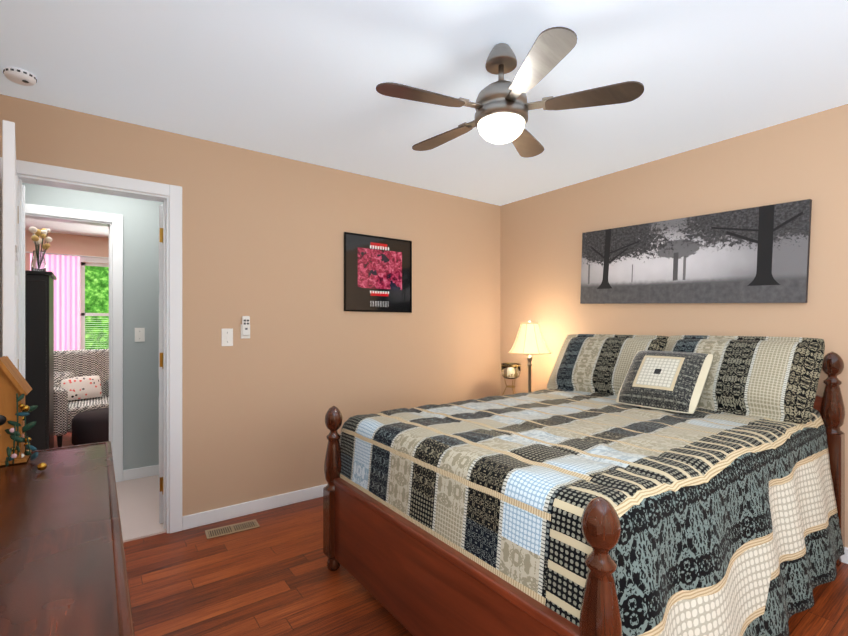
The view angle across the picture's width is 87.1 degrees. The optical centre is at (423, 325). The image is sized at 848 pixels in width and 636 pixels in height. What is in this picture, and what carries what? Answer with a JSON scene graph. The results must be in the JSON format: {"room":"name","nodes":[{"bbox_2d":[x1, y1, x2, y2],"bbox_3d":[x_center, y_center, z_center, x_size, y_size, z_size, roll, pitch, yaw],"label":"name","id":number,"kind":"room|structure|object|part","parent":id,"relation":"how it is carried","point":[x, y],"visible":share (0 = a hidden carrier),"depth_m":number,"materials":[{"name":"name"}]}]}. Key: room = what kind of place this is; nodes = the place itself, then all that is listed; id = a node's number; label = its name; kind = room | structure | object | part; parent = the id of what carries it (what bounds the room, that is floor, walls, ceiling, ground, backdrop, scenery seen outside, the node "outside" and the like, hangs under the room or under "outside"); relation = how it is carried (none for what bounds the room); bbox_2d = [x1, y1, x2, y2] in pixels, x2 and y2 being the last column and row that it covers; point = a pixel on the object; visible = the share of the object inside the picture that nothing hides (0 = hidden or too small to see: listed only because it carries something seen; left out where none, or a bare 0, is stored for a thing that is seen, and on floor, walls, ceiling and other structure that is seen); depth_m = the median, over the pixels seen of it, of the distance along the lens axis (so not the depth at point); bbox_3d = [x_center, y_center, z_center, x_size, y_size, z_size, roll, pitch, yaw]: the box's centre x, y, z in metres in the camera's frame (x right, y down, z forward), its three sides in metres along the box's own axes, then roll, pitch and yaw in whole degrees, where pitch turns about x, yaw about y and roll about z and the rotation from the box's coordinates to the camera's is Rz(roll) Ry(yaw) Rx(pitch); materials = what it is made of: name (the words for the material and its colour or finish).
{"room":"bedroom","nodes":[
{"label":"bedroom","id":0,"kind":"room"},
{"bbox_2d":[25,230,108,269],"bbox_3d":[-5.125,0.043,5.512,3.550,2.450,0.120,0,0,-36],"label":"wall","id":1,"kind":"structure","parent":0,"point":[60,243],"depth_m":5.82,"materials":[{"name":"pink paint"}]},
{"bbox_2d":[25,218,108,237],"bbox_3d":[-3.990,-1.231,4.515,4.200,0.100,3.070,0,0,-36],"label":"ceiling","id":2,"kind":"structure","parent":0,"point":[76,229],"depth_m":5.40,"materials":[{"name":"paint"}]},
{"bbox_2d":[22,183,162,469],"bbox_3d":[-2.159,0.044,3.881,2.600,2.450,0.120,0,0,-36],"label":"wall","id":3,"kind":"structure","parent":0,"point":[140,310],"depth_m":3.66,"materials":[{"name":"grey paint"}]},
{"bbox_2d":[25,203,122,481],"bbox_3d":[-2.861,0.192,3.356,0.985,2.155,0.136,0,0,-36],"label":"door frame","id":4,"kind":"structure","parent":3,"relation":"attached to","point":[115,224],"depth_m":3.56,"materials":[{"name":"white wood"}]},
{"bbox_2d":[135,328,144,341],"bbox_3d":[-2.337,0.080,3.667,0.070,0.115,0.014,0,0,-36],"label":"light switch","id":5,"kind":"object","parent":3,"relation":"attached to","point":[139,334],"visible":1,"depth_m":3.67,"materials":[{"name":"white plastic"}]},
{"bbox_2d":[123,465,158,480],"bbox_3d":[-2.482,1.215,3.562,3.500,0.085,0.014,0,0,-36],"label":"baseboard","id":6,"kind":"structure","parent":3,"relation":"attached to","point":[137,473],"depth_m":3.67,"materials":[{"name":"white wood"}]},
{"bbox_2d":[0,94,499,516],"bbox_3d":[-0.778,0.045,3.370,3.960,2.450,0.120,0,0,-36],"label":"wall","id":7,"kind":"structure","parent":0,"point":[263,241],"depth_m":3.15,"materials":[{"name":"beige paint"}]},
{"bbox_2d":[2,120,18,370],"bbox_3d":[-1.844,0.243,1.993,0.045,2.035,0.810,0,0,-42],"label":"bedroom door","id":8,"kind":"structure","parent":7,"relation":"in","point":[9,265],"depth_m":1.69,"materials":[{"name":"white wood"}]},
{"bbox_2d":[0,157,181,533],"bbox_3d":[-1.895,0.208,2.595,0.840,2.125,0.226,0,0,-36],"label":"door frame","id":9,"kind":"structure","parent":7,"relation":"attached to","point":[171,198],"depth_m":2.72,"materials":[{"name":"white wood"}]},
{"bbox_2d":[159,205,162,523],"bbox_3d":[-1.834,0.250,3.131,0.045,2.020,0.710,0,0,-30],"label":"hall door","id":10,"kind":"structure","parent":7,"relation":"in","point":[160,364],"depth_m":2.83,"materials":[{"name":"white wood"}]},
{"bbox_2d":[221,328,232,345],"bbox_3d":[-1.284,0.080,2.914,0.070,0.115,0.014,0,0,-36],"label":"bedroom light switch","id":11,"kind":"object","parent":7,"relation":"attached to","point":[226,337],"visible":1,"depth_m":2.91,"materials":[{"name":"white plastic"}]},
{"bbox_2d":[241,316,249,338],"bbox_3d":[-1.188,0.015,2.974,0.060,0.150,0.032,0,0,-36],"label":"remote","id":12,"kind":"object","parent":7,"relation":"attached to","point":[245,329],"visible":1,"depth_m":2.96,"materials":[{"name":"white plastic"}]},
{"bbox_2d":[182,484,327,529],"bbox_3d":[-0.378,1.227,3.579,2.770,0.085,0.018,0,0,-36],"label":"baseboard","id":13,"kind":"structure","parent":7,"relation":"attached to","point":[228,512],"depth_m":2.99,"materials":[{"name":"white wood"}]},
{"bbox_2d":[344,232,411,312],"bbox_3d":[-0.359,-0.408,3.591,0.623,0.605,0.018,0,0,-36],"label":"poster","id":14,"kind":"object","parent":7,"relation":"attached to","point":[377,273],"visible":0.96,"depth_m":3.58,"materials":[{"name":"black paper"}]},
{"bbox_2d":[0,0,847,205],"bbox_3d":[0.590,-1.229,1.507,3.960,0.100,4.740,0,0,-36],"label":"ceiling","id":15,"kind":"structure","parent":0,"point":[299,80],"depth_m":2.08,"materials":[{"name":"paint"}]},
{"bbox_2d":[3,67,36,85],"bbox_3d":[-1.892,-1.158,2.091,0.118,0.043,0.118,0,0,-36],"label":"smoke detector","id":16,"kind":"object","parent":15,"relation":"attached to","point":[20,76],"visible":1,"depth_m":2.06,"materials":[{"name":"white plastic"}]},
{"bbox_2d":[376,27,643,157],"bbox_3d":[0.301,-0.977,1.893,1.031,0.405,1.042,0,0,-36],"label":"ceiling fan","id":17,"kind":"object","parent":15,"relation":"hanging from","point":[501,106],"visible":1,"depth_m":1.78,"materials":[{"name":"brown wood"}]},
{"bbox_2d":[54,432,847,635],"bbox_3d":[-1.501,1.289,2.641,5.990,0.062,9.040,0,0,-36],"label":"floor","id":18,"kind":"structure","parent":0,"point":[272,575],"depth_m":2.18,"materials":[{"name":"laminate"}]},
{"bbox_2d":[25,270,56,450],"bbox_3d":[-3.726,0.405,3.790,0.905,1.730,0.551,0,0,-36],"label":"armoire","id":19,"kind":"object","parent":18,"relation":"on","point":[39,332],"visible":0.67,"depth_m":3.81,"materials":[{"name":"black paint"}]},
{"bbox_2d":[29,227,51,270],"bbox_3d":[-3.436,-0.672,4.002,0.152,0.423,0.184,0,0,-36],"label":"vase","id":20,"kind":"object","parent":19,"relation":"on","point":[38,262],"visible":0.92,"depth_m":3.98,"materials":[{"name":"clear glass"}]},
{"bbox_2d":[0,441,134,635],"bbox_3d":[-0.946,0.872,0.942,0.533,0.800,1.804,0,0,-36],"label":"dresser","id":21,"kind":"object","parent":18,"relation":"on","point":[63,570],"visible":0.98,"depth_m":0.95,"materials":[{"name":"brown wood"}]},
{"bbox_2d":[0,356,46,470],"bbox_3d":[-1.372,0.291,1.475,0.208,0.359,0.390,0,0,-36],"label":"birdhouse","id":22,"kind":"object","parent":21,"relation":"on","point":[15,389],"visible":1,"depth_m":1.52,"materials":[{"name":"brown wood"}]},
{"bbox_2d":[54,349,108,447],"bbox_3d":[-3.784,0.779,4.996,0.750,0.980,0.780,0,0,34],"label":"armchair","id":23,"kind":"object","parent":18,"relation":"on","point":[81,380],"visible":0.46,"depth_m":4.99,"materials":[{"name":"fabric"}]},
{"bbox_2d":[72,407,108,445],"bbox_3d":[-3.125,1.064,4.488,0.660,0.410,0.660,0,0,-36],"label":"ottoman","id":24,"kind":"object","parent":18,"relation":"on","point":[90,426],"visible":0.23,"depth_m":4.18,"materials":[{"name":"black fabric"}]},
{"bbox_2d":[205,519,259,538],"bbox_3d":[-1.190,1.267,2.776,0.300,0.006,0.120,0,0,-32],"label":"floor vent","id":25,"kind":"object","parent":18,"relation":"in","point":[230,529],"visible":1,"depth_m":2.77,"materials":[{"name":"beige metal"}]},
{"bbox_2d":[323,334,844,635],"bbox_3d":[0.859,0.667,2.342,2.260,1.206,1.694,0,0,-36],"label":"bed","id":26,"kind":"object","parent":18,"relation":"on","point":[638,485],"visible":1,"depth_m":1.73,"materials":[{"name":"multicoloured fabric"}]},
{"bbox_3d":[0.798,0.979,3.883,0.514,0.580,0.560,0,0,-36],"label":"nightstand","id":27,"kind":"object","parent":18,"relation":"on","visible":0},
{"bbox_2d":[501,363,520,393],"bbox_3d":[0.782,0.518,3.973,0.191,0.348,0.198,0,0,-36],"label":"candle holder","id":28,"kind":"object","parent":27,"relation":"on","point":[510,370],"visible":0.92,"depth_m":3.91,"materials":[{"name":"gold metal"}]},
{"bbox_2d":[508,320,550,392],"bbox_3d":[0.894,0.322,3.780,0.358,0.736,0.358,0,0,-36],"label":"lamp","id":29,"kind":"object","parent":27,"relation":"on","point":[529,340],"visible":0.96,"depth_m":3.69,"materials":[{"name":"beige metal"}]},
{"bbox_3d":[0.894,0.110,3.780,0.358,0.258,0.358,0,0,-36],"label":"lamp shade","id":30,"kind":"part","parent":29,"relation":"part of","materials":[{"name":"beige fabric"}]},
{"bbox_2d":[500,104,847,547],"bbox_3d":[2.173,0.045,2.597,0.120,2.450,4.620,0,0,-36],"label":"wall","id":31,"kind":"structure","parent":0,"point":[803,158],"depth_m":3.01,"materials":[{"name":"beige paint"}]},
{"bbox_2d":[580,199,811,303],"bbox_3d":[1.725,-0.438,3.074,0.035,0.575,1.440,0,2,-36],"label":"framed picture","id":32,"kind":"object","parent":31,"relation":"attached to","point":[760,254],"visible":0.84,"depth_m":2.90,"materials":[{"name":"grey fabric"}]},
{"bbox_2d":[840,547,847,563],"bbox_3d":[2.082,1.228,2.605,0.018,0.085,4.500,0,0,-36],"label":"baseboard","id":33,"kind":"structure","parent":31,"relation":"attached to","point":[844,558],"depth_m":2.38,"materials":[{"name":"white wood"}]},
{"bbox_3d":[-4.125,0.908,6.247,1.070,0.720,0.120,0,0,-36],"label":"wall","id":34,"kind":"structure","parent":0,"visible":0},
{"bbox_2d":[80,257,108,349],"bbox_3d":[-4.105,-0.142,6.218,1.210,1.520,0.150,0,0,-36],"label":"room window","id":35,"kind":"structure","parent":34,"relation":"in","point":[94,303],"depth_m":6.03,"materials":[{"name":"white"}]},
{"bbox_2d":[25,251,108,350],"bbox_3d":[-4.230,-0.171,6.008,1.820,1.478,0.040,0,0,-36],"label":"curtain","id":36,"kind":"object","parent":35,"relation":"hanging from","point":[64,270],"visible":0.44,"depth_m":5.74,"materials":[{"name":"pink fabric"}]}
]}

